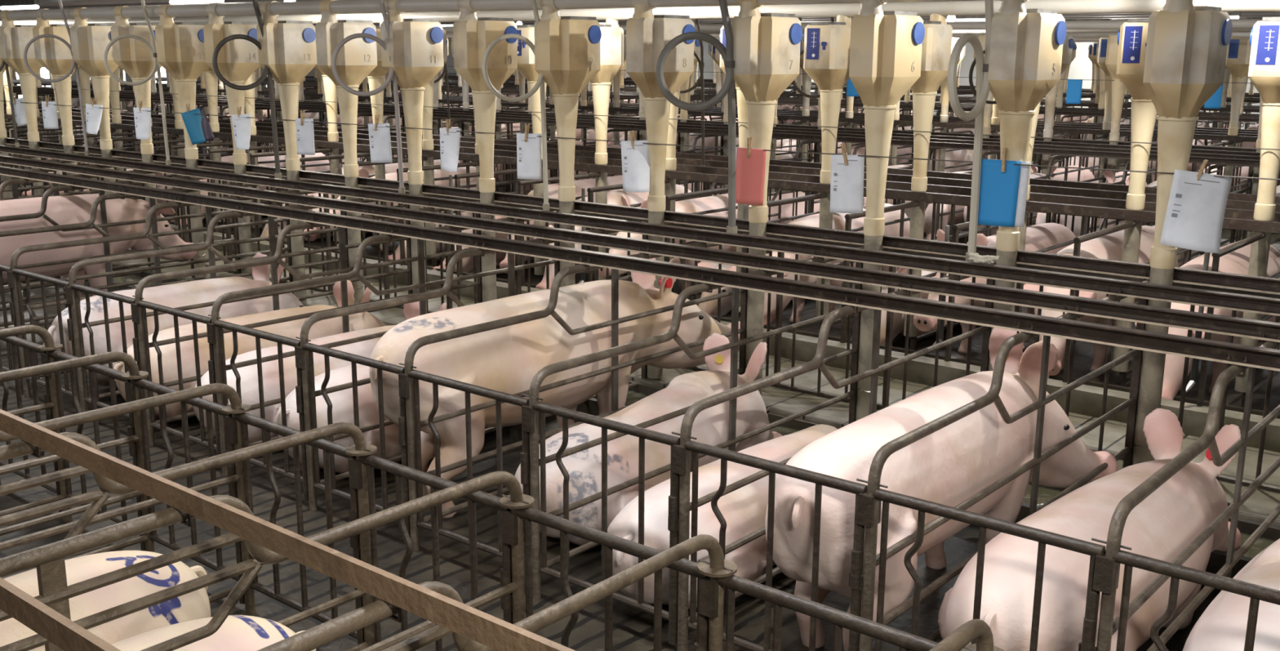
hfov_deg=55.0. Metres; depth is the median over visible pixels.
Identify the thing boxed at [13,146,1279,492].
fence
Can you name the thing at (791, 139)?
gate
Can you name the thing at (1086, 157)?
gate
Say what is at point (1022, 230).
hopper
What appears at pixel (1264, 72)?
hopper
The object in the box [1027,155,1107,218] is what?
divider
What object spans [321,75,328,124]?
hopper
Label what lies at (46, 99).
clothespin
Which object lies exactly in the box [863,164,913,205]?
pig
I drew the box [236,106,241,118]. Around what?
clothespin
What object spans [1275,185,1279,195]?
pig
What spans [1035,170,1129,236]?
pig
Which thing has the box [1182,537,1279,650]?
pig
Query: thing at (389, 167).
pig
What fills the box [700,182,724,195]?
gate
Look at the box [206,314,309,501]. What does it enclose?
gate
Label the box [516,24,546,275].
hopper
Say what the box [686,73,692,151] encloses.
hopper
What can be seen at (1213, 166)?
divider
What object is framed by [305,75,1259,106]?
metal rail
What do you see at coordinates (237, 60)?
hopper
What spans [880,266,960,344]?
pig
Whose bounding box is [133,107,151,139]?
card
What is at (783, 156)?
pig
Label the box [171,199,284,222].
pig
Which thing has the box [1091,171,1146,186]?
pig
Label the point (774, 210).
pig
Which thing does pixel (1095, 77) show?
hopper
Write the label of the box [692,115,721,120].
pig
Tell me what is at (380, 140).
card
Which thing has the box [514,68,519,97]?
hopper
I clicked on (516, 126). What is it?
pig
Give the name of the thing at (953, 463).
pig
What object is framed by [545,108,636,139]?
divider
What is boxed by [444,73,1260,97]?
metal rail
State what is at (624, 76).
hopper
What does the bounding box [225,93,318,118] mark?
divider
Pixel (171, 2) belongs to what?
tube light
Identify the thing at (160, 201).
pig
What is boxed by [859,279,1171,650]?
divider
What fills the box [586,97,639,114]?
divider
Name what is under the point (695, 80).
hopper
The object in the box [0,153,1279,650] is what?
floor
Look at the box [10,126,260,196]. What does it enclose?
divider
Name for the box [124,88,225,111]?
divider
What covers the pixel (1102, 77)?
hopper
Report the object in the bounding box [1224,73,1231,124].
hopper
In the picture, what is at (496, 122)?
divider
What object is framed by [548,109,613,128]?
pig
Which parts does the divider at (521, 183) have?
post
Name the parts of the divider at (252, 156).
post, rail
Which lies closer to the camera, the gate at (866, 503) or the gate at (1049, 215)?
the gate at (866, 503)
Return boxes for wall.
[34,18,456,87]
[504,41,1259,128]
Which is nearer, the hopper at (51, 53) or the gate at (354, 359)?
the gate at (354, 359)
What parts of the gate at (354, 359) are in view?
rail, rail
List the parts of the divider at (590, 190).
post, rail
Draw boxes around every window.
[15,66,50,97]
[155,66,166,83]
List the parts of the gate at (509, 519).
rail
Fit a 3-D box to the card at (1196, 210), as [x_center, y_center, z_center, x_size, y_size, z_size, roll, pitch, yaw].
[2.030,-0.414,4.465,0.231,0.297,0.067,2,13,5]
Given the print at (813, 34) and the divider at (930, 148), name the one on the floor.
the divider at (930, 148)
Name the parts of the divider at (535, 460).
rail, rail, rail, post, post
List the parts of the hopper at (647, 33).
lid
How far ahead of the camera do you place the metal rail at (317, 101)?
12.59 m
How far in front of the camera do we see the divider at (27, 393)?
6.88 m
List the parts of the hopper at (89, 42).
lid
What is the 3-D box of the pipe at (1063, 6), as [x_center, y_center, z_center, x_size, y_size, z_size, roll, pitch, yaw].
[-3.690,-2.831,11.408,25.000,0.080,0.080,11,16,38]
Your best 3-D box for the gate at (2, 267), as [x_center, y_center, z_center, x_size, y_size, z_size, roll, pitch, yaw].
[-3.473,-0.033,6.587,0.655,0.670,0.049,10,16,38]
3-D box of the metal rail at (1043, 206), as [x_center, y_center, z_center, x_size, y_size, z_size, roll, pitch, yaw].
[-3.937,-1.800,11.664,24.600,0.050,0.039,11,16,38]
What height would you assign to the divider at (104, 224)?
0.943 m
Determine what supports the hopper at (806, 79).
attached to the divider at (795, 122)
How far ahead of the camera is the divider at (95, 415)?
3.64 m
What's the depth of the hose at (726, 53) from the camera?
5.59 m
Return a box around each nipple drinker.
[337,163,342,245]
[444,174,454,266]
[577,187,585,283]
[738,204,746,312]
[933,225,949,344]
[1185,251,1209,392]
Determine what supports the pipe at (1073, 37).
on the hopper
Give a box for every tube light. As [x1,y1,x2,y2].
[0,0,40,9]
[168,0,224,4]
[440,22,453,26]
[597,19,618,24]
[945,14,985,21]
[1065,18,1111,20]
[1227,11,1241,18]
[1246,17,1262,18]
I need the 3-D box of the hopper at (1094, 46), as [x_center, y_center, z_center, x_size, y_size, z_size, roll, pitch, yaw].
[7.251,-3.557,19.488,0.227,1.815,0.354,11,16,38]
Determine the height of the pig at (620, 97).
0.764 m
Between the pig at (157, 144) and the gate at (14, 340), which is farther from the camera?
the pig at (157, 144)
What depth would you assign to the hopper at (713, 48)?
15.93 m
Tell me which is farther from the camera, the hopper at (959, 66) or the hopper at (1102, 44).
the hopper at (959, 66)
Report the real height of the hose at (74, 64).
1.506 m
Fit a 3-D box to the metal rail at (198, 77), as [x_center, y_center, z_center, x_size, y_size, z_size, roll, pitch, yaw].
[0.673,-4.125,22.127,34.000,0.050,0.039,11,16,38]
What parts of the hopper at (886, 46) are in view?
lid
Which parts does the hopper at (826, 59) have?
knob, lid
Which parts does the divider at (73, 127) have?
post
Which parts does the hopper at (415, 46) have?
lid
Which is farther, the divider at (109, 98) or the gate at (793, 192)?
the divider at (109, 98)
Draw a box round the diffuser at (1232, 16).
[1229,15,1239,18]
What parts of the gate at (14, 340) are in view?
rail, rail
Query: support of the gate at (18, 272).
attached to the divider at (27, 393)
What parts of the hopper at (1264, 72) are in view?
lid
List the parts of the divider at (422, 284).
rail, rail, rail, post, post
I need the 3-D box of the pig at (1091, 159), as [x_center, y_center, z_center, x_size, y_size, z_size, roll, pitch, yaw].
[6.106,-2.099,16.904,0.533,0.497,1.687,11,16,38]
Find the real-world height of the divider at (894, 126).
0.943 m
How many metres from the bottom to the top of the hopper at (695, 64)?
1.815 m
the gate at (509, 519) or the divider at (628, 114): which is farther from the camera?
the divider at (628, 114)
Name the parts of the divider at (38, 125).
rail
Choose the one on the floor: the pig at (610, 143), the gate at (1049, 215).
the pig at (610, 143)
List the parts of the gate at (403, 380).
rail, rail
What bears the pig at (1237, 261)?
on the floor
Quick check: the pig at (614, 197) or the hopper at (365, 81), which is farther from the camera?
the hopper at (365, 81)
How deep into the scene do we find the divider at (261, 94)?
22.70 m
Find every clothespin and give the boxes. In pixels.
[12,93,16,104]
[44,94,48,106]
[90,97,94,106]
[137,100,142,111]
[185,103,190,112]
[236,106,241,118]
[300,110,304,125]
[374,115,379,130]
[445,119,450,135]
[524,124,529,142]
[629,129,635,149]
[746,137,752,158]
[840,142,848,164]
[1000,147,1007,171]
[1196,159,1208,181]
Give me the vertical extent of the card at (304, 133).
0.230 m
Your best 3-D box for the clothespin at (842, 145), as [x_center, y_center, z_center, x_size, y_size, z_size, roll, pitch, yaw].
[0.899,-0.751,5.392,0.034,0.095,0.030,9,15,33]
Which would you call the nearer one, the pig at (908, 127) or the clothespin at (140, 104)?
the clothespin at (140, 104)
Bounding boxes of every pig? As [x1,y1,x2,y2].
[0,193,196,297]
[0,550,210,650]
[22,158,76,195]
[40,130,124,147]
[48,252,303,386]
[58,161,129,192]
[72,97,78,104]
[73,111,133,151]
[83,168,171,194]
[97,112,165,147]
[111,614,315,650]
[112,280,386,420]
[121,101,168,111]
[126,115,208,146]
[135,172,174,216]
[168,113,265,147]
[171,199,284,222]
[174,151,329,226]
[192,301,446,443]
[195,106,229,119]
[246,124,328,153]
[260,203,373,241]
[262,109,271,116]
[275,363,489,473]
[303,159,440,245]
[304,111,319,121]
[315,165,476,251]
[337,114,358,127]
[342,154,397,167]
[356,115,373,129]
[368,115,446,131]
[368,251,740,517]
[388,209,472,259]
[432,211,534,272]
[457,138,547,182]
[469,122,526,137]
[494,175,622,275]
[495,140,587,195]
[515,332,782,545]
[533,184,691,289]
[547,145,622,184]
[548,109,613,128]
[549,128,587,141]
[579,128,622,145]
[598,193,768,298]
[607,130,647,145]
[607,423,838,608]
[608,97,632,115]
[623,98,635,116]
[675,133,677,151]
[680,182,727,195]
[688,133,738,155]
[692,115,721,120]
[697,249,768,315]
[764,203,910,324]
[764,327,1118,650]
[768,191,804,220]
[775,148,792,159]
[776,138,796,148]
[776,198,820,223]
[778,104,802,124]
[782,140,813,160]
[786,105,842,125]
[813,142,844,156]
[836,142,911,165]
[841,107,864,127]
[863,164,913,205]
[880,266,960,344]
[897,125,937,164]
[904,170,972,239]
[913,222,1075,354]
[928,148,996,172]
[930,126,974,152]
[937,408,1240,650]
[964,173,1053,235]
[1023,225,1177,375]
[1031,164,1094,182]
[1035,114,1044,137]
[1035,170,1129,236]
[1053,115,1089,138]
[1053,155,1108,177]
[1080,116,1127,141]
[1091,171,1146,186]
[1124,119,1131,141]
[1134,240,1279,399]
[1146,180,1156,186]
[1148,138,1204,182]
[1152,225,1200,266]
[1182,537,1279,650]
[1195,120,1209,127]
[1203,164,1248,193]
[1207,140,1227,146]
[1241,123,1258,147]
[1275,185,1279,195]
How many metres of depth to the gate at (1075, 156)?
15.22 m
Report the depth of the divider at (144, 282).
6.09 m
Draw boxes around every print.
[810,31,817,57]
[1130,30,1137,60]
[1264,29,1275,62]
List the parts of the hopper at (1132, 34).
lid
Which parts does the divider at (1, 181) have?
post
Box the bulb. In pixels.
[946,15,955,21]
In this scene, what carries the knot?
on the metal rail at (1195, 296)
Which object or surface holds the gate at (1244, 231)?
attached to the divider at (1077, 240)
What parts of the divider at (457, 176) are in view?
post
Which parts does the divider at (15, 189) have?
rail, post, post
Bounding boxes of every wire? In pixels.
[0,100,1279,180]
[3,84,1279,150]
[443,66,1252,83]
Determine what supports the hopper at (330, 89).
attached to the divider at (252, 156)
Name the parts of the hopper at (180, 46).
lid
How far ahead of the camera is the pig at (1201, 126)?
22.12 m
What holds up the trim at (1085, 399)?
on the floor
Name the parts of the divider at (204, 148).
post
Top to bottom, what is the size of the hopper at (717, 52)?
1.815 m
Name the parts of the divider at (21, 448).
rail, rail, rail, rail, rail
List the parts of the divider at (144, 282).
rail, rail, rail, post, post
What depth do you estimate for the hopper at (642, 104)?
14.65 m
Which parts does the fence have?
rail, rail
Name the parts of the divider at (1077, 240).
post, post, rail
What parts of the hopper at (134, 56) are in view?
lid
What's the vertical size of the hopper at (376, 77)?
1.880 m
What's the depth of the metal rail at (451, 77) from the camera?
24.90 m
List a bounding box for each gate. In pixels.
[0,263,23,391]
[0,335,62,511]
[6,263,80,406]
[40,342,145,551]
[64,278,141,417]
[111,128,129,151]
[124,370,244,604]
[130,295,222,467]
[153,133,177,155]
[204,139,229,159]
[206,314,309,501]
[225,404,364,644]
[260,142,285,152]
[294,336,410,537]
[347,444,512,650]
[398,362,530,579]
[472,160,507,191]
[493,164,513,192]
[500,494,708,650]
[509,164,552,191]
[520,393,679,644]
[555,168,595,182]
[667,431,867,650]
[678,180,706,191]
[693,181,697,191]
[693,558,960,650]
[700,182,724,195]
[709,182,728,195]
[768,186,820,222]
[775,138,808,161]
[777,190,808,222]
[780,138,798,151]
[810,142,837,161]
[848,478,1106,650]
[862,195,896,205]
[885,198,936,239]
[897,200,970,271]
[939,203,955,242]
[963,646,976,650]
[977,211,1051,235]
[1026,213,1082,235]
[1033,153,1035,164]
[1056,213,1125,232]
[1057,156,1082,168]
[1073,155,1100,177]
[1078,537,1279,650]
[1084,156,1130,175]
[1090,217,1150,232]
[1115,159,1152,184]
[1146,221,1235,264]
[1154,160,1157,181]
[1187,249,1191,262]
[1191,163,1219,174]
[1194,163,1235,191]
[1222,165,1250,193]
[1223,121,1256,128]
[1237,166,1241,190]
[1242,230,1279,320]
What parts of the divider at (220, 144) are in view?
post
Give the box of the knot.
[968,252,999,263]
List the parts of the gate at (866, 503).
rail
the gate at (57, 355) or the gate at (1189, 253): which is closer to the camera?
the gate at (57, 355)
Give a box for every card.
[8,97,26,126]
[41,101,58,128]
[85,103,102,134]
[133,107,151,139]
[181,106,214,144]
[231,113,251,149]
[295,118,315,155]
[368,123,392,162]
[440,128,460,171]
[516,133,542,179]
[620,140,649,192]
[735,146,766,204]
[830,154,864,213]
[846,77,858,96]
[977,158,1030,226]
[1066,79,1082,103]
[1160,168,1232,253]
[1204,84,1222,108]
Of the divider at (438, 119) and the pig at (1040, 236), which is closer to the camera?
the pig at (1040, 236)
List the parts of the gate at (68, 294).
rail, rail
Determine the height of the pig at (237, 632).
0.612 m
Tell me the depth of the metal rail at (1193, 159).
11.85 m
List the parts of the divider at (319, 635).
rail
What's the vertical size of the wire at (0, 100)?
0.065 m
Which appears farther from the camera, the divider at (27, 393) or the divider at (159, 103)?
the divider at (159, 103)
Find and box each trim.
[0,0,298,9]
[40,0,96,2]
[112,0,977,18]
[169,223,1279,452]
[356,151,1279,241]
[373,12,1279,24]
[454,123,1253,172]
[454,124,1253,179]
[515,14,1279,24]
[618,17,1246,24]
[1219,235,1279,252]
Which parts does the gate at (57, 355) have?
rail, rail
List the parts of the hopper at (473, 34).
lid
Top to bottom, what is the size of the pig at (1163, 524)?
0.593 m
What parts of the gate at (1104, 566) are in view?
rail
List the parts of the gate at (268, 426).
rail, rail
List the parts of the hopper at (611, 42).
lid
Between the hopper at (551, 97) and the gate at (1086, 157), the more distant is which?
the hopper at (551, 97)
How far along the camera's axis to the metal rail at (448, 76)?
25.67 m
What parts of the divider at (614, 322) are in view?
rail, rail, rail, post, post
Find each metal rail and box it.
[0,144,1279,315]
[0,155,1279,349]
[0,165,1279,377]
[0,408,574,650]
[0,577,120,650]
[3,86,1260,155]
[3,87,1260,159]
[3,88,1260,167]
[4,103,1279,203]
[4,106,1279,212]
[4,110,1279,222]
[4,114,1279,233]
[4,137,1279,294]
[12,80,1257,142]
[13,84,1256,151]
[16,79,1257,136]
[46,78,1257,131]
[71,80,1257,133]
[155,77,1258,122]
[161,76,1259,118]
[198,76,1259,115]
[198,77,1259,116]
[266,75,1259,108]
[266,76,1259,112]
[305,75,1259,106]
[307,76,1259,107]
[444,72,1259,93]
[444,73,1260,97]
[444,75,1258,97]
[444,75,1259,99]
[444,76,1259,102]
[448,75,1259,98]
[626,77,1260,94]
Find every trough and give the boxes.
[12,193,1279,418]
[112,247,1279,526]
[124,146,1204,256]
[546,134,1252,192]
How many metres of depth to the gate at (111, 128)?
17.08 m
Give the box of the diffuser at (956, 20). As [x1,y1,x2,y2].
[946,18,985,21]
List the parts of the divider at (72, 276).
rail, rail, rail, post, post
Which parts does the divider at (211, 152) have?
post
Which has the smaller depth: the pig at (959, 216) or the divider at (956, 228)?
the divider at (956, 228)
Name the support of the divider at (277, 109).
on the floor
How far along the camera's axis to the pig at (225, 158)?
12.50 m
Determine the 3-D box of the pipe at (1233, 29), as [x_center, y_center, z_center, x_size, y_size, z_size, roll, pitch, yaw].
[-2.141,-4.434,18.575,34.000,0.080,0.080,11,16,38]
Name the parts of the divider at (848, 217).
post, post, rail, rail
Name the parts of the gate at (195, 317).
rail, rail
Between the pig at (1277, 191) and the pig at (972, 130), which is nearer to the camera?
the pig at (1277, 191)
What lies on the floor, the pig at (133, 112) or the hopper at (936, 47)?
the pig at (133, 112)
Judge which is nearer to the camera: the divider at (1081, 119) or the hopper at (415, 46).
the hopper at (415, 46)
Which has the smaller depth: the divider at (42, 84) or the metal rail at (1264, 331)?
the metal rail at (1264, 331)
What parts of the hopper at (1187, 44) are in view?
lid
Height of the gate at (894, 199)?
0.636 m
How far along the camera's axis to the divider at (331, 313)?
5.04 m
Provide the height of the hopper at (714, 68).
1.815 m
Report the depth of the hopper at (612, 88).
23.50 m
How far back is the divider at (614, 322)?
4.94 m
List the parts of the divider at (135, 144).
post, rail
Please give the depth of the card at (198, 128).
8.72 m
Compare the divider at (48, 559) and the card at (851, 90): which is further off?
the card at (851, 90)
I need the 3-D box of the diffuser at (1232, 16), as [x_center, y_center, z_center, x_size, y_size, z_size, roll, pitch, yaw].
[9.387,-5.151,20.608,1.200,0.060,0.060,11,16,38]
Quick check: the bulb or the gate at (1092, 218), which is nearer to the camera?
the gate at (1092, 218)
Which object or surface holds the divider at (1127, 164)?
on the floor
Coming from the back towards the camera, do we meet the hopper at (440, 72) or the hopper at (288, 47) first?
the hopper at (440, 72)
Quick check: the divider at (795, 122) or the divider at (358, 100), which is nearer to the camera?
the divider at (795, 122)
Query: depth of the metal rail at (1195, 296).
5.38 m
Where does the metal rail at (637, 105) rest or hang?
on the divider at (1196, 140)
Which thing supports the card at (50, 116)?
hanging from the wire at (0, 100)
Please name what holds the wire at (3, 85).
attached to the hopper at (52, 77)
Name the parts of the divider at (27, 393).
rail, rail, rail, post, post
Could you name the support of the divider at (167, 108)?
on the floor
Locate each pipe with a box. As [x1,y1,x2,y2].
[0,0,1029,21]
[0,0,1279,25]
[442,18,1262,32]
[445,28,1252,34]
[445,31,1250,38]
[448,37,1100,39]
[448,39,1099,41]
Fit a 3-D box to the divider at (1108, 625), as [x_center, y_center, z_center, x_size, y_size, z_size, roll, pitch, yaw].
[1.847,0.525,3.768,0.032,0.943,2.415,11,16,38]
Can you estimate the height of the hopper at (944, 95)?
1.815 m
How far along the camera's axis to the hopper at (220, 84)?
23.34 m
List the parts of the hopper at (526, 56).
lid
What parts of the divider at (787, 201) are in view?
rail, rail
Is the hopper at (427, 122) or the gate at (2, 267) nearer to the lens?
the gate at (2, 267)
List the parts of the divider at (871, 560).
rail, rail, rail, post, post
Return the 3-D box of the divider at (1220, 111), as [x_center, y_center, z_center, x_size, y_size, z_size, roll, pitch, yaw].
[9.268,-2.884,19.128,0.029,0.943,2.415,11,16,38]
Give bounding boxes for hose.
[0,59,19,146]
[23,0,89,155]
[103,0,171,164]
[212,0,281,178]
[331,0,405,193]
[434,62,450,128]
[482,0,549,210]
[656,0,737,233]
[680,18,705,165]
[792,17,836,153]
[947,0,993,262]
[968,49,996,104]
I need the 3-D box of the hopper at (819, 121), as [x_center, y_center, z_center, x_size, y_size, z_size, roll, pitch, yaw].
[1.944,-2.162,13.138,0.227,1.815,0.354,11,16,38]
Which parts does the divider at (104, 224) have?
rail, rail, rail, post, post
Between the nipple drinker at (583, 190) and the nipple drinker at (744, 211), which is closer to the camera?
the nipple drinker at (744, 211)
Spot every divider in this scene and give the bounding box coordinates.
[0,147,54,195]
[0,155,142,199]
[0,160,189,302]
[0,166,232,311]
[0,172,279,328]
[0,177,333,355]
[0,324,72,521]
[0,351,155,559]
[0,382,255,615]
[0,422,377,650]
[0,471,534,650]
[3,151,101,192]
[4,118,155,186]
[4,119,177,195]
[4,121,84,177]
[4,121,202,193]
[4,123,232,164]
[6,124,81,168]
[7,125,131,167]
[8,94,54,137]
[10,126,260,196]
[10,185,390,397]
[17,96,134,137]
[39,128,232,191]
[40,97,153,147]
[41,84,132,105]
[52,97,172,142]
[68,192,452,412]
[73,132,321,213]
[79,99,136,144]
[90,85,168,107]
[97,100,208,148]
[99,134,271,217]
[110,102,230,147]
[120,87,201,114]
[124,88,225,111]
[131,103,230,151]
[133,137,328,230]
[134,200,521,446]
[155,104,276,153]
[168,141,370,236]
[195,91,275,116]
[199,106,324,159]
[207,106,299,123]
[208,144,466,235]
[211,210,598,475]
[223,108,341,146]
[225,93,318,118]
[249,147,511,242]
[257,93,337,113]
[257,533,737,650]
[264,95,370,121]
[278,111,404,151]
[281,110,368,128]
[298,152,555,252]
[300,220,685,511]
[306,97,402,124]
[323,113,433,154]
[343,156,526,266]
[357,99,458,126]
[364,115,463,136]
[367,117,495,160]
[383,100,475,127]
[396,161,595,267]
[399,102,507,135]
[402,119,528,158]
[404,232,784,551]
[438,102,527,132]
[449,91,471,104]
[451,104,556,137]
[454,167,709,281]
[464,121,557,192]
[473,124,595,186]
[501,93,519,108]
[501,105,581,137]
[507,106,613,137]
[513,126,639,191]
[517,172,768,286]
[528,245,896,599]
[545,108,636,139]
[555,128,679,174]
[577,109,629,142]
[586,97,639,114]
[586,178,787,296]
[588,97,636,114]
[608,111,706,145]
[636,113,737,146]
[646,132,723,194]
[664,186,901,300]
[675,133,726,195]
[676,261,1023,650]
[677,115,738,150]
[697,137,817,193]
[711,116,811,161]
[766,192,968,324]
[768,140,866,217]
[775,119,844,155]
[791,104,814,120]
[791,120,865,142]
[797,106,846,160]
[807,143,866,213]
[837,122,913,156]
[840,200,1056,350]
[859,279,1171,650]
[891,146,972,239]
[893,124,973,164]
[899,108,939,127]
[908,110,953,161]
[928,618,1004,650]
[932,127,1000,168]
[934,151,1041,239]
[944,210,1144,361]
[991,129,1066,166]
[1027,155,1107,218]
[1031,113,1055,169]
[1035,115,1097,168]
[1037,132,1102,181]
[1055,105,1090,138]
[1062,220,1241,386]
[1081,116,1126,171]
[1084,160,1156,234]
[1095,134,1157,177]
[1096,340,1279,650]
[1146,119,1157,185]
[1156,138,1225,173]
[1177,164,1253,262]
[1195,110,1217,128]
[1196,231,1279,407]
[1204,120,1223,165]
[1216,111,1258,142]
[1222,141,1279,194]
[1226,102,1255,128]
[1233,124,1258,193]
[1270,237,1279,244]
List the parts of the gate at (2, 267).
rail, rail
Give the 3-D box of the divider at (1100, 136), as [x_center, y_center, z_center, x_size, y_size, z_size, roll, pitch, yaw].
[5.503,-1.698,13.752,0.029,0.943,2.415,11,16,38]
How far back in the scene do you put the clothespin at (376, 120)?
7.40 m
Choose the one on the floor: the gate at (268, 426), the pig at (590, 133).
the pig at (590, 133)
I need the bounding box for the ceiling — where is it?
[0,0,1279,23]
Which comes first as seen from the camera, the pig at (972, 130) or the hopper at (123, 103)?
the pig at (972, 130)
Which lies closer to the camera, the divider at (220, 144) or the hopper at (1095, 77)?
the divider at (220, 144)
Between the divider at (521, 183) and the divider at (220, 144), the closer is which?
the divider at (521, 183)
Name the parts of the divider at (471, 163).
post, rail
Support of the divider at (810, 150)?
on the floor
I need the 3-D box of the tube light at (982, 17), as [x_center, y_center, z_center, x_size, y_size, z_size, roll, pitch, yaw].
[6.310,-5.784,23.085,1.240,0.170,0.100,11,16,38]
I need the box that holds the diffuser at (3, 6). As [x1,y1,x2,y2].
[0,4,39,9]
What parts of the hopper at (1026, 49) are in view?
lid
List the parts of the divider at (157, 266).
rail, rail, rail, post, post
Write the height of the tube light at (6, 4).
0.170 m
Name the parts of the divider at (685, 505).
rail, rail, rail, post, post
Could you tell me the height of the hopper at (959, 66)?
1.815 m
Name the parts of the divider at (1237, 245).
post, post, rail, rail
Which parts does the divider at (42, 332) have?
rail, rail, rail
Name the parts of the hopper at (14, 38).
lid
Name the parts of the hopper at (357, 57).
lid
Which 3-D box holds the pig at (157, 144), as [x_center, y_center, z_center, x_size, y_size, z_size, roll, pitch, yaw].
[-7.161,-2.917,19.248,0.500,0.764,1.819,11,16,38]
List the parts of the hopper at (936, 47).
lid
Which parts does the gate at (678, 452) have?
rail, rail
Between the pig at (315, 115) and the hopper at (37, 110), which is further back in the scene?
the pig at (315, 115)
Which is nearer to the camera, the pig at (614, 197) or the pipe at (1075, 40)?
the pig at (614, 197)
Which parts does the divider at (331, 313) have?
rail, rail, rail, post, post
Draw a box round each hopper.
[0,18,44,195]
[0,25,13,197]
[3,66,22,186]
[12,68,17,84]
[32,17,79,195]
[35,77,44,184]
[36,69,42,103]
[50,73,64,191]
[70,17,119,194]
[78,66,98,193]
[109,66,124,181]
[110,15,162,266]
[119,67,125,109]
[119,72,121,108]
[151,73,156,112]
[155,14,208,277]
[165,70,169,111]
[168,71,174,113]
[168,72,185,176]
[200,72,207,114]
[202,66,225,222]
[203,13,259,279]
[217,77,225,118]
[244,65,262,227]
[254,71,258,115]
[256,12,316,299]
[257,66,262,119]
[260,66,263,87]
[273,79,281,121]
[298,78,305,118]
[314,64,339,241]
[314,67,317,89]
[315,10,377,304]
[315,69,323,121]
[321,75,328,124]
[362,75,368,128]
[367,21,386,248]
[380,9,443,313]
[385,72,392,131]
[422,22,446,254]
[432,37,447,133]
[438,38,448,128]
[442,41,448,93]
[451,36,469,136]
[451,50,462,96]
[453,7,517,302]
[471,92,479,189]
[495,86,501,138]
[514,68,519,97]
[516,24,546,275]
[517,69,525,133]
[527,80,533,133]
[534,5,601,286]
[549,87,555,139]
[580,84,586,142]
[587,81,591,101]
[590,17,623,279]
[611,80,613,102]
[613,37,626,145]
[619,60,625,115]
[623,59,626,85]
[626,3,695,378]
[636,85,639,113]
[638,87,645,140]
[664,85,681,261]
[680,39,700,182]
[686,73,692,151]
[689,64,695,103]
[693,63,696,103]
[694,61,697,103]
[709,44,716,91]
[709,46,715,88]
[711,44,721,106]
[711,45,724,120]
[715,35,728,194]
[719,22,750,306]
[731,0,802,395]
[768,98,777,192]
[795,66,801,120]
[800,37,811,161]
[803,14,851,321]
[817,87,822,193]
[844,96,853,154]
[848,0,924,420]
[853,98,858,128]
[889,99,900,165]
[903,13,952,337]
[903,88,910,115]
[927,124,932,170]
[937,37,959,171]
[949,47,964,116]
[956,44,965,95]
[973,48,976,103]
[977,35,993,159]
[987,0,1066,370]
[989,97,999,159]
[1013,101,1040,311]
[1040,35,1073,174]
[1053,40,1075,164]
[1062,44,1076,99]
[1088,44,1094,100]
[1091,41,1099,139]
[1091,50,1096,116]
[1095,40,1105,139]
[1097,36,1111,182]
[1105,35,1125,182]
[1111,9,1159,371]
[1124,88,1129,108]
[1131,0,1232,465]
[1215,65,1231,146]
[1224,36,1251,192]
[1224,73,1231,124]
[1234,17,1279,392]
[1235,74,1248,146]
[1245,95,1262,238]
[1246,80,1253,128]
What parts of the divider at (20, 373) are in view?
rail, rail, rail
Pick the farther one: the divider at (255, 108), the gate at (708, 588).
the divider at (255, 108)
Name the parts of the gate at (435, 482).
rail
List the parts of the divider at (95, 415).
rail, rail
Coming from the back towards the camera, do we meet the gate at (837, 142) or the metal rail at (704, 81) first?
the metal rail at (704, 81)
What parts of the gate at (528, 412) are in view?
rail, rail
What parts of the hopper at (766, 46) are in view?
lid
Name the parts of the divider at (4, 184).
rail, rail, post, post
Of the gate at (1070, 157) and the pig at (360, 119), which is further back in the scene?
the pig at (360, 119)
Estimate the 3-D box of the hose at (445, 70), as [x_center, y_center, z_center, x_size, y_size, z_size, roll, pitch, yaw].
[-1.735,-2.197,10.111,0.355,1.496,0.056,-4,14,-20]
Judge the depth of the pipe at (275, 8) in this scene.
7.26 m
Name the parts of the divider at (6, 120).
rail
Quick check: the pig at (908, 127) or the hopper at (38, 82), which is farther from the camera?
the hopper at (38, 82)
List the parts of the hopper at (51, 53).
lid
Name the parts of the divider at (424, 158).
post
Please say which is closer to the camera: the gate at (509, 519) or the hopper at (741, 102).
the gate at (509, 519)
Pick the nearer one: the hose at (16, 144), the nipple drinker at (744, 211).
the nipple drinker at (744, 211)
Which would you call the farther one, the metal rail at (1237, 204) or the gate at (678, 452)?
the metal rail at (1237, 204)
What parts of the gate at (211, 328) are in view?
rail, rail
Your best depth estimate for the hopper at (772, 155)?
13.55 m
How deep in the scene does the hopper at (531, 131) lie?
15.81 m
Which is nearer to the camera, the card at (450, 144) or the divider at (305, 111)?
the card at (450, 144)
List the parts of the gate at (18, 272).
rail, rail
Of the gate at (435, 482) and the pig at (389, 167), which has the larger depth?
the pig at (389, 167)
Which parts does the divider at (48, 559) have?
rail, rail, rail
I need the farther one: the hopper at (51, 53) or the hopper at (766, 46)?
the hopper at (51, 53)
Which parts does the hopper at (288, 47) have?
lid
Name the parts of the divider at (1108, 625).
rail, rail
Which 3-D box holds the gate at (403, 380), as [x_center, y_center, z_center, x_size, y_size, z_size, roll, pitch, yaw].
[-0.611,0.506,4.272,0.655,0.670,0.049,10,16,38]
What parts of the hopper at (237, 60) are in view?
lid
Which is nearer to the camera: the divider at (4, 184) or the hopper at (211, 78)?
the divider at (4, 184)
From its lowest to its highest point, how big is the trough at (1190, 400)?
0.105 m
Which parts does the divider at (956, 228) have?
post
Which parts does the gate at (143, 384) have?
rail, rail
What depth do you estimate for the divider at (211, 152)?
10.59 m
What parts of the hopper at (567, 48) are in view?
lid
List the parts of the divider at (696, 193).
post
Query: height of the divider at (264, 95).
0.943 m

